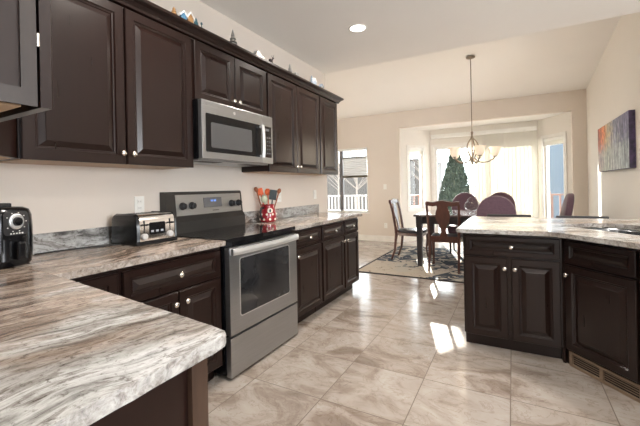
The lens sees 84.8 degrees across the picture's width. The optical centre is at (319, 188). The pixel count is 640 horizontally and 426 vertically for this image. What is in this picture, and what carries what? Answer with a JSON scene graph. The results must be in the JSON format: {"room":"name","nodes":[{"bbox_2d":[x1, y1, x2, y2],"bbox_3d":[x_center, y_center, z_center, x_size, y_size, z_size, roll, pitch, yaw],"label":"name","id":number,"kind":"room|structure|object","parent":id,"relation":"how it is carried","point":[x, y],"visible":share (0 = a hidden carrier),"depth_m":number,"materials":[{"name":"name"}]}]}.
{"room":"kitchen","nodes":[
{"label":"kitchen","id":0,"kind":"room"},
{"bbox_2d":[0,0,327,233],"bbox_3d":[-1.046,-0.155,2.969,0.140,2.830,4.500,-1,0,29],"label":"wall","id":1,"kind":"structure","parent":0,"point":[58,198],"depth_m":2.50,"materials":[{"name":"paint"}]},
{"bbox_2d":[0,118,16,159],"bbox_3d":[-1.518,-0.583,1.232,0.708,0.910,0.750,-1,0,29],"label":"upper cabinet","id":2,"kind":"object","parent":1,"relation":"attached to","point":[8,149],"visible":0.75,"depth_m":1.52,"materials":[{"name":"brown wood"}]},
{"bbox_2d":[33,226,111,254],"bbox_3d":[-1.512,0.302,1.938,0.020,0.108,1.433,-1,0,29],"label":"backsplash","id":3,"kind":"structure","parent":1,"relation":"attached to","point":[62,240],"depth_m":2.04,"materials":[{"name":"stone"}]},
{"bbox_2d":[0,0,193,169],"bbox_3d":[-1.250,-0.590,2.085,0.358,0.910,0.993,-1,0,29],"label":"upper cabinet","id":4,"kind":"object","parent":1,"relation":"attached to","point":[122,78],"visible":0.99,"depth_m":1.96,"materials":[{"name":"brown wood"}]},
{"bbox_2d":[109,0,343,103],"bbox_3d":[-0.681,-1.094,3.118,0.388,0.068,3.394,-1,0,29],"label":"crown molding","id":5,"kind":"structure","parent":4,"relation":"attached to","point":[145,8],"depth_m":2.60,"materials":[{"name":"brown wood"}]},
{"bbox_2d":[177,10,187,19],"bbox_3d":[-0.920,-1.155,2.342,0.042,0.064,0.061,-1,0,29],"label":"house ornament","id":6,"kind":"object","parent":5,"relation":"on","point":[182,13],"visible":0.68,"depth_m":2.33,"materials":[{"name":"blue ceramic"}]},
{"bbox_2d":[187,12,194,22],"bbox_3d":[-0.893,-1.163,2.393,0.042,0.079,0.061,-1,0,29],"label":"house ornament","id":7,"kind":"object","parent":5,"relation":"on","point":[191,18],"visible":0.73,"depth_m":2.38,"materials":[{"name":"orange ceramic"}]},
{"bbox_2d":[230,29,236,44],"bbox_3d":[-0.687,-1.191,2.766,0.068,0.125,0.069,-1,0,29],"label":"tree ornament","id":8,"kind":"object","parent":5,"relation":"on","point":[232,39],"visible":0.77,"depth_m":2.75,"materials":[{"name":"silver metal"}]},
{"bbox_2d":[253,50,264,57],"bbox_3d":[-0.531,-1.157,3.050,0.040,0.050,0.110,-1,0,29],"label":"ornament","id":9,"kind":"object","parent":5,"relation":"on","point":[257,52],"visible":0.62,"depth_m":3.01,"materials":[{"name":"white ceramic"}]},
{"bbox_2d":[309,75,316,84],"bbox_3d":[-0.075,-1.192,3.881,0.052,0.100,0.090,-1,0,29],"label":"ornament","id":10,"kind":"object","parent":5,"relation":"on","point":[312,80],"visible":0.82,"depth_m":3.85,"materials":[{"name":"white ceramic"}]},
{"bbox_2d":[134,196,143,212],"bbox_3d":[-1.252,0.115,2.430,0.009,0.116,0.072,-1,0,29],"label":"wall outlet","id":11,"kind":"object","parent":1,"relation":"attached to","point":[138,200],"visible":0.89,"depth_m":2.42,"materials":[{"name":"white plastic"}]},
{"bbox_2d":[191,39,266,115],"bbox_3d":[-0.811,-0.843,2.893,0.358,0.425,0.837,-1,0,29],"label":"upper cabinet","id":12,"kind":"object","parent":1,"relation":"attached to","point":[220,77],"visible":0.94,"depth_m":2.74,"materials":[{"name":"brown wood"}]},
{"bbox_2d":[192,98,272,166],"bbox_3d":[-0.770,-0.410,2.860,0.445,0.431,0.816,-1,0,29],"label":"microwave","id":13,"kind":"object","parent":12,"relation":"attached to","point":[223,135],"visible":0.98,"depth_m":2.67,"materials":[{"name":"silver metal"}]},
{"bbox_2d":[242,73,319,174],"bbox_3d":[-0.364,-0.611,3.697,0.358,0.910,0.987,-1,0,29],"label":"upper cabinet","id":14,"kind":"object","parent":1,"relation":"attached to","point":[293,110],"visible":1,"depth_m":3.56,"materials":[{"name":"brown wood"}]},
{"bbox_2d":[244,204,318,222],"bbox_3d":[-0.395,0.277,3.969,0.020,0.108,1.550,-1,0,29],"label":"backsplash","id":15,"kind":"structure","parent":1,"relation":"attached to","point":[251,216],"depth_m":4.01,"materials":[{"name":"stone"}]},
{"bbox_2d":[308,96,337,175],"bbox_3d":[-0.026,-0.619,4.346,0.326,0.910,0.464,-1,0,29],"label":"upper cabinet","id":16,"kind":"object","parent":1,"relation":"attached to","point":[327,109],"visible":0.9,"depth_m":4.24,"materials":[{"name":"brown wood"}]},
{"bbox_2d":[400,129,430,241],"bbox_3d":[2.179,-0.074,8.033,0.844,2.520,0.100,-1,0,-25],"label":"wall","id":17,"kind":"structure","parent":0,"point":[408,136],"depth_m":7.93,"materials":[{"name":"paint"}]},
{"bbox_2d":[406,145,425,211],"bbox_3d":[2.183,-0.225,8.017,0.525,1.500,0.096,-1,0,-25],"label":"window","id":18,"kind":"structure","parent":17,"relation":"in","point":[422,171],"depth_m":8.06,"materials":[{"name":"white plastic"}]},
{"bbox_2d":[409,148,422,154],"bbox_3d":[2.181,-0.838,7.994,0.393,0.146,0.033,-1,0,-25],"label":"roller shade","id":19,"kind":"object","parent":18,"relation":"attached to","point":[412,151],"visible":1,"depth_m":7.99,"materials":[{"name":"fabric"}]},
{"bbox_2d":[199,0,639,119],"bbox_3d":[0.109,-1.874,1.925,8.800,0.562,11.920,-1,0,29],"label":"ceiling","id":20,"kind":"structure","parent":0,"point":[315,32],"depth_m":4.19,"materials":[{"name":"paint"}]},
{"bbox_2d":[348,24,366,32],"bbox_3d":[0.377,-1.598,3.504,0.190,0.006,0.190,-1,0,29],"label":"recessed light","id":21,"kind":"object","parent":20,"relation":"in","point":[356,28],"visible":1,"depth_m":3.50,"materials":[{"name":"white plastic"}]},
{"bbox_2d":[448,55,500,164],"bbox_3d":[2.270,-1.143,5.196,0.729,1.603,0.740,-1,0,29],"label":"chandelier","id":22,"kind":"object","parent":20,"relation":"hanging from","point":[478,150],"visible":1,"depth_m":5.12,"materials":[{"name":"white glass"}]},
{"bbox_2d":[208,239,639,425],"bbox_3d":[0.390,1.262,2.324,8.800,0.060,12.820,-1,0,29],"label":"floor","id":23,"kind":"structure","parent":0,"point":[390,350],"depth_m":2.28,"materials":[{"name":"tile"}]},
{"bbox_2d":[69,269,118,294],"bbox_3d":[-1.277,0.827,1.709,0.606,0.880,0.256,-1,0,29],"label":"base cabinet","id":24,"kind":"object","parent":23,"relation":"on","point":[107,281],"visible":0.15,"depth_m":1.62,"materials":[{"name":"brown wood"}]},
{"bbox_2d":[89,358,208,425],"bbox_3d":[-0.825,0.819,0.836,1.042,0.880,0.692,-1,0,29],"label":"base cabinet","id":25,"kind":"object","parent":23,"relation":"on","point":[181,400],"visible":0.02,"depth_m":0.73,"materials":[{"name":"brown wood"}]},
{"bbox_2d":[0,267,225,425],"bbox_3d":[-1.076,0.365,0.988,1.694,0.032,0.744,-1,0,29],"label":"countertop","id":26,"kind":"structure","parent":25,"relation":"on","point":[72,353],"depth_m":0.74,"materials":[{"name":"stone"}]},
{"bbox_2d":[117,247,222,381],"bbox_3d":[-1.036,0.821,2.112,0.638,0.880,0.675,-1,0,29],"label":"base cabinet","id":27,"kind":"object","parent":23,"relation":"on","point":[187,285],"visible":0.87,"depth_m":2.00,"materials":[{"name":"brown wood"}]},
{"bbox_2d":[14,226,225,278],"bbox_3d":[-1.235,0.313,1.786,0.650,0.140,1.433,-1,0,29],"label":"countertop","id":28,"kind":"structure","parent":27,"relation":"on","point":[69,264],"depth_m":1.90,"materials":[{"name":"stone"}]},
{"bbox_2d":[0,203,32,268],"bbox_3d":[-1.458,0.213,1.608,0.264,0.286,0.210,-1,0,17],"label":"air fryer","id":29,"kind":"object","parent":28,"relation":"on","point":[16,226],"visible":1,"depth_m":1.57,"materials":[{"name":"black plastic"}]},
{"bbox_2d":[0,203,10,206],"bbox_3d":[-1.472,0.080,1.611,0.066,0.020,0.057,-1,0,17],"label":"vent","id":30,"kind":"object","parent":29,"relation":"attached to","point":[1,204],"depth_m":1.60,"materials":[{"name":"black plastic"}]},
{"bbox_2d":[0,237,29,262],"bbox_3d":[-1.476,0.279,1.613,0.226,0.096,0.180,-1,0,17],"label":"basket","id":31,"kind":"object","parent":29,"relation":"on","point":[7,244],"depth_m":1.56,"materials":[{"name":"black plastic"}]},
{"bbox_2d":[34,244,120,254],"bbox_3d":[-1.387,0.348,2.024,0.412,0.011,0.062,-1,0,-41],"label":"power cord","id":32,"kind":"object","parent":28,"relation":"on","point":[114,244],"visible":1,"depth_m":2.03,"materials":[{"name":"black plastic"}]},
{"bbox_2d":[111,211,176,246],"bbox_3d":[-1.124,0.253,2.259,0.288,0.190,0.290,-1,0,29],"label":"toaster","id":33,"kind":"object","parent":28,"relation":"on","point":[153,227],"visible":1,"depth_m":2.16,"materials":[{"name":"silver metal"}]},
{"bbox_2d":[160,190,298,378],"bbox_3d":[-0.651,0.636,2.751,0.722,1.232,0.812,-1,0,29],"label":"range","id":34,"kind":"object","parent":23,"relation":"on","point":[258,263],"visible":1,"depth_m":2.58,"materials":[{"name":"silver metal"}]},
{"bbox_2d":[176,224,294,242],"bbox_3d":[-0.645,0.343,2.744,0.594,0.026,0.810,-1,0,29],"label":"cooktop","id":35,"kind":"object","parent":34,"relation":"in","point":[230,233],"depth_m":2.64,"materials":[{"name":"black glass"}]},
{"bbox_2d":[292,225,322,322],"bbox_3d":[-0.350,0.805,3.361,0.638,0.880,0.525,-1,0,29],"label":"base cabinet","id":36,"kind":"object","parent":23,"relation":"on","point":[308,245],"visible":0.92,"depth_m":3.23,"materials":[{"name":"brown wood"}]},
{"bbox_2d":[315,217,358,311],"bbox_3d":[0.002,0.797,4.002,0.638,0.880,0.930,-1,0,29],"label":"base cabinet","id":37,"kind":"object","parent":23,"relation":"on","point":[339,239],"visible":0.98,"depth_m":3.79,"materials":[{"name":"brown wood"}]},
{"bbox_2d":[244,204,361,229],"bbox_3d":[-0.120,0.287,3.814,0.650,0.140,1.558,-1,0,29],"label":"countertop","id":38,"kind":"structure","parent":37,"relation":"on","point":[301,217],"depth_m":3.80,"materials":[{"name":"stone"}]},
{"bbox_2d":[259,204,276,221],"bbox_3d":[-0.522,0.246,3.480,0.187,0.175,0.177,-1,0,-20],"label":"utensil crock","id":39,"kind":"object","parent":38,"relation":"on","point":[267,213],"visible":1,"depth_m":3.41,"materials":[{"name":"red ceramic"}]},
{"bbox_2d":[254,187,260,205],"bbox_3d":[-0.595,0.148,3.470,0.108,0.325,0.019,-1,0,-6],"label":"wooden spoon","id":40,"kind":"object","parent":39,"relation":"in","point":[255,188],"visible":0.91,"depth_m":3.46,"materials":[{"name":"brown wood"}]},
{"bbox_2d":[258,188,263,203],"bbox_3d":[-0.579,0.153,3.516,0.101,0.316,0.040,-1,0,0],"label":"spatula","id":41,"kind":"object","parent":39,"relation":"in","point":[260,190],"visible":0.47,"depth_m":3.52,"materials":[{"name":"orange plastic"}]},
{"bbox_2d":[261,195,267,203],"bbox_3d":[-0.546,0.190,3.449,0.067,0.238,0.034,-1,0,-4],"label":"ladle","id":42,"kind":"object","parent":39,"relation":"in","point":[264,199],"visible":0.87,"depth_m":3.44,"materials":[{"name":"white plastic"}]},
{"bbox_2d":[265,189,269,203],"bbox_3d":[-0.526,0.157,3.534,0.056,0.304,0.035,-1,0,13],"label":"serving spoon","id":43,"kind":"object","parent":39,"relation":"in","point":[267,191],"visible":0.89,"depth_m":3.52,"materials":[{"name":"orange plastic"}]},
{"bbox_2d":[269,190,276,203],"bbox_3d":[-0.467,0.160,3.498,0.085,0.295,0.041,-1,0,-8],"label":"turner","id":44,"kind":"object","parent":39,"relation":"in","point":[273,193],"visible":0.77,"depth_m":3.51,"materials":[{"name":"plastic"}]},
{"bbox_2d":[274,188,280,207],"bbox_3d":[-0.441,0.155,3.496,0.110,0.305,0.019,-1,0,-6],"label":"wooden spoon","id":45,"kind":"object","parent":39,"relation":"in","point":[279,189],"visible":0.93,"depth_m":3.49,"materials":[{"name":"brown wood"}]},
{"bbox_2d":[359,246,463,282],"bbox_3d":[2.391,1.181,5.468,3.000,0.008,2.400,-1,0,29],"label":"area rug","id":46,"kind":"object","parent":23,"relation":"on","point":[445,268],"visible":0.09,"depth_m":5.39,"materials":[{"name":"beige fabric"}]},
{"bbox_2d":[389,198,427,262],"bbox_3d":[1.515,0.684,5.943,0.574,1.020,0.528,-1,0,29],"label":"wooden dining chair","id":47,"kind":"object","parent":46,"relation":"on","point":[402,231],"visible":0.86,"depth_m":5.88,"materials":[{"name":"brown wood"}]},
{"bbox_2d":[425,200,462,273],"bbox_3d":[1.855,0.678,5.165,0.528,1.020,0.574,-1,0,29],"label":"wooden dining chair","id":48,"kind":"object","parent":46,"relation":"on","point":[442,214],"visible":0.88,"depth_m":4.98,"materials":[{"name":"brown wood"}]},
{"bbox_2d":[448,192,477,252],"bbox_3d":[2.652,0.627,6.462,0.480,1.085,0.625,-1,0,29],"label":"upholstered dining chair","id":49,"kind":"object","parent":46,"relation":"on","point":[472,204],"visible":0.46,"depth_m":6.60,"materials":[{"name":"fabric"}]},
{"bbox_2d":[413,210,533,265],"bbox_3d":[2.391,0.781,5.463,1.580,0.791,1.100,-1,0,29],"label":"dining table","id":50,"kind":"object","parent":46,"relation":"on","point":[421,219],"visible":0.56,"depth_m":5.35,"materials":[{"name":"brown wood"}]},
{"bbox_2d":[476,195,515,215],"bbox_3d":[2.419,0.634,4.781,0.480,1.085,0.625,-1,0,29],"label":"upholstered dining chair","id":51,"kind":"object","parent":46,"relation":"on","point":[495,204],"visible":0.38,"depth_m":4.52,"materials":[{"name":"fabric"}]},
{"bbox_2d":[491,192,515,208],"bbox_3d":[3.182,0.617,6.170,0.480,1.085,0.625,-1,0,29],"label":"upholstered dining chair","id":52,"kind":"object","parent":46,"relation":"on","point":[503,194],"visible":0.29,"depth_m":6.32,"materials":[{"name":"fabric"}]},
{"bbox_2d":[560,193,574,215],"bbox_3d":[3.273,0.617,5.033,0.625,1.085,0.480,-1,0,29],"label":"upholstered dining chair","id":53,"kind":"object","parent":46,"relation":"on","point":[568,203],"visible":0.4,"depth_m":4.76,"materials":[{"name":"fabric"}]},
{"bbox_2d":[487,214,530,216],"bbox_3d":[2.004,0.744,3.712,0.430,0.905,0.388,-1,0,29],"label":"counter stool","id":54,"kind":"object","parent":23,"relation":"on","point":[489,215],"visible":0.1,"depth_m":3.86,"materials":[{"name":"black plastic"}]},
{"bbox_2d":[463,233,567,362],"bbox_3d":[1.550,0.766,2.803,0.680,0.882,0.654,-1,0,29],"label":"base cabinet","id":55,"kind":"object","parent":23,"relation":"on","point":[514,285],"visible":0.97,"depth_m":2.54,"materials":[{"name":"brown wood"}]},
{"bbox_2d":[556,216,608,227],"bbox_3d":[2.545,0.734,3.358,0.430,0.905,0.388,-1,0,29],"label":"counter stool","id":56,"kind":"object","parent":23,"relation":"on","point":[590,217],"visible":0.12,"depth_m":3.48,"materials":[{"name":"black plastic"}]},
{"bbox_2d":[563,238,639,384],"bbox_3d":[2.057,0.758,1.996,0.654,0.880,0.970,-1,0,-13],"label":"base cabinet","id":57,"kind":"object","parent":23,"relation":"on","point":[602,281],"visible":0.99,"depth_m":2.13,"materials":[{"name":"brown wood"}]},
{"bbox_2d":[569,351,639,402],"bbox_3d":[1.797,1.153,1.954,0.017,0.096,0.877,-1,0,-13],"label":"vent","id":58,"kind":"object","parent":57,"relation":"attached to","point":[631,389],"visible":0.98,"depth_m":2.15,"materials":[{"name":"brown painted metal"}]},
{"bbox_3d":[1.621,0.768,0.431,0.634,0.882,1.740,-1,0,29],"label":"base cabinet","id":59,"kind":"object","parent":23,"relation":"on","visible":0},
{"bbox_2d":[456,216,639,248],"bbox_3d":[1.529,0.310,1.560,1.929,0.030,3.700,-1,0,29],"label":"countertop","id":60,"kind":"structure","parent":59,"relation":"on","point":[569,228],"depth_m":2.61,"materials":[{"name":"stone"}]},
{"bbox_2d":[586,227,639,235],"bbox_3d":[2.159,0.409,2.196,0.485,0.189,1.204,-1,0,-8],"label":"sink","id":61,"kind":"object","parent":60,"relation":"in","point":[617,230],"visible":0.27,"depth_m":2.71,"materials":[{"name":"metal"}]},
{"bbox_2d":[337,89,588,236],"bbox_3d":[1.911,-0.258,7.688,6.350,2.900,0.120,-1,0,29],"label":"wall","id":62,"kind":"structure","parent":0,"point":[380,133],"depth_m":7.60,"materials":[{"name":"paint"}]},
{"bbox_2d":[328,147,369,213],"bbox_3d":[0.407,-0.164,8.498,1.690,1.530,0.150,-1,0,29],"label":"window","id":63,"kind":"structure","parent":62,"relation":"in","point":[341,151],"depth_m":8.39,"materials":[{"name":"white plastic"}]},
{"bbox_2d":[343,156,366,177],"bbox_3d":[0.816,-0.567,8.229,0.610,0.640,0.034,-1,0,29],"label":"cellular shade","id":64,"kind":"object","parent":63,"relation":"attached to","point":[353,167],"visible":1,"depth_m":8.22,"materials":[{"name":"fabric"}]},
{"bbox_2d":[358,234,400,242],"bbox_3d":[1.928,1.127,7.618,6.300,0.130,0.016,-1,0,29],"label":"baseboard","id":65,"kind":"structure","parent":62,"relation":"attached to","point":[360,237],"depth_m":7.94,"materials":[{"name":"beige wood"}]},
{"bbox_2d":[402,112,566,129],"bbox_3d":[3.340,-1.397,7.401,3.110,0.080,0.780,-1,0,29],"label":"ceiling","id":66,"kind":"structure","parent":0,"point":[542,116],"depth_m":7.26,"materials":[{"name":"paint"}]},
{"bbox_2d":[430,120,539,229],"bbox_3d":[3.544,-0.102,7.694,2.140,2.520,0.100,-1,0,29],"label":"wall","id":67,"kind":"structure","parent":0,"point":[527,123],"depth_m":7.75,"materials":[{"name":"paint"}]},
{"bbox_2d":[431,137,537,232],"bbox_3d":[3.539,0.079,7.678,2.089,2.200,0.096,-1,0,29],"label":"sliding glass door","id":68,"kind":"structure","parent":67,"relation":"in","point":[434,165],"depth_m":8.11,"materials":[{"name":"white plastic"}]},
{"bbox_2d":[431,126,537,216],"bbox_3d":[3.486,-0.065,7.566,2.060,2.330,0.100,-1,0,29],"label":"vertical blinds","id":69,"kind":"object","parent":68,"relation":"attached to","point":[513,171],"visible":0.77,"depth_m":7.31,"materials":[{"name":"white fabric"}]},
{"bbox_2d":[538,112,572,217],"bbox_3d":[4.549,-0.121,6.728,0.100,2.520,0.827,-1,0,-6],"label":"wall","id":70,"kind":"structure","parent":0,"point":[562,122],"depth_m":6.67,"materials":[{"name":"paint"}]},
{"bbox_2d":[540,131,567,217],"bbox_3d":[4.531,-0.070,6.735,0.096,1.940,0.632,-1,0,-6],"label":"window","id":71,"kind":"structure","parent":70,"relation":"in","point":[547,172],"depth_m":6.95,"materials":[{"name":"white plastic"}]},
{"bbox_2d":[543,136,562,145],"bbox_3d":[4.490,-0.903,6.731,0.033,0.146,0.500,-1,0,-6],"label":"roller shade","id":72,"kind":"object","parent":71,"relation":"attached to","point":[554,140],"visible":1,"depth_m":6.73,"materials":[{"name":"fabric"}]},
{"bbox_2d":[586,12,639,229],"bbox_3d":[3.934,-0.507,4.661,0.120,3.325,3.470,-1,0,29],"label":"wall","id":73,"kind":"structure","parent":0,"point":[613,89],"depth_m":4.41,"materials":[{"name":"paint"}]},
{"bbox_2d":[598,110,635,171],"bbox_3d":[3.682,-0.532,4.388,0.056,0.615,1.530,-1,0,29],"label":"canvas painting","id":74,"kind":"object","parent":73,"relation":"attached to","point":[617,138],"visible":1,"depth_m":4.10,"materials":[{"name":"fabric"}]},
{"label":"outside","id":75,"kind":"structure","parent":0,"visible":0},
{"bbox_3d":[12.252,1.691,32.600,70.000,0.300,51.100,-1,0,29],"label":"snowy ground","id":76,"kind":"structure","parent":75,"visible":0},
{"bbox_2d":[327,151,357,207],"bbox_3d":[0.999,-1.506,21.273,3.209,6.589,3.306,-1,0,29],"label":"bare tree","id":77,"kind":"object","parent":76,"relation":"on","point":[344,151],"visible":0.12,"depth_m":21.03,"materials":[{"name":"grey plant"}]},
{"bbox_2d":[338,150,366,209],"bbox_3d":[1.989,-1.228,19.316,2.903,6.001,2.858,-1,0,29],"label":"bare tree","id":78,"kind":"object","parent":76,"relation":"on","point":[357,187],"visible":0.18,"depth_m":19.38,"materials":[{"name":"grey plant"}]},
{"bbox_2d":[327,150,444,209],"bbox_3d":[2.740,-0.806,27.013,12.400,5.100,6.600,-1,0,29],"label":"house","id":79,"kind":"structure","parent":76,"relation":"on","point":[349,189],"depth_m":23.79,"materials":[{"name":"beige"}]},
{"bbox_2d":[410,150,447,179],"bbox_3d":[5.719,-1.642,19.712,3.004,6.674,3.347,-1,0,29],"label":"bare tree","id":80,"kind":"object","parent":76,"relation":"on","point":[440,150],"visible":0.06,"depth_m":19.82,"materials":[{"name":"grey plant"}]},
{"bbox_2d":[438,155,469,227],"bbox_3d":[4.591,0.121,11.854,1.525,3.218,1.535,-1,0,-34],"label":"evergreen tree","id":81,"kind":"object","parent":76,"relation":"on","point":[454,182],"visible":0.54,"depth_m":11.61,"materials":[{"name":"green plant"}]},
{"bbox_2d":[549,144,563,217],"bbox_3d":[10.813,-1.498,12.411,5.960,6.200,6.400,-1,0,29],"label":"house","id":82,"kind":"structure","parent":76,"relation":"on","point":[556,166],"depth_m":10.98,"materials":[{"name":"blue"}]},
{"bbox_3d":[3.051,1.246,9.551,9.100,0.080,2.150,-1,0,29],"label":"wooden deck","id":83,"kind":"object","parent":76,"relation":"on","visible":0},
{"bbox_2d":[328,195,366,209],"bbox_3d":[0.657,0.712,11.288,3.150,1.080,0.100,-1,0,29],"label":"deck railing","id":84,"kind":"object","parent":83,"relation":"on","point":[329,196],"visible":0.23,"depth_m":11.11,"materials":[{"name":"white wood"}]},
{"bbox_2d":[411,195,419,205],"bbox_3d":[2.536,0.675,10.140,1.150,1.080,0.100,-1,0,29],"label":"deck railing","id":85,"kind":"object","parent":83,"relation":"on","point":[411,195],"visible":0.06,"depth_m":9.99,"materials":[{"name":"white wood"}]},
{"bbox_2d":[550,191,563,217],"bbox_3d":[6.172,0.604,8.141,1.550,1.080,0.100,-1,0,29],"label":"deck railing","id":86,"kind":"object","parent":83,"relation":"on","point":[551,195],"visible":0.07,"depth_m":8.43,"materials":[{"name":"white wood"}]},
{"bbox_3d":[-1.385,-0.145,0.657,1.494,2.830,0.120,-1,0,29],"label":"wall","id":87,"kind":"structure","parent":0,"visible":0},
{"bbox_2d":[0,0,53,121],"bbox_3d":[-0.943,-0.814,0.699,0.796,1.350,0.344,-1,0,29],"label":"upper cabinet","id":88,"kind":"object","parent":87,"relation":"attached to","point":[26,63],"visible":1,"depth_m":0.62,"materials":[{"name":"brown wood"}]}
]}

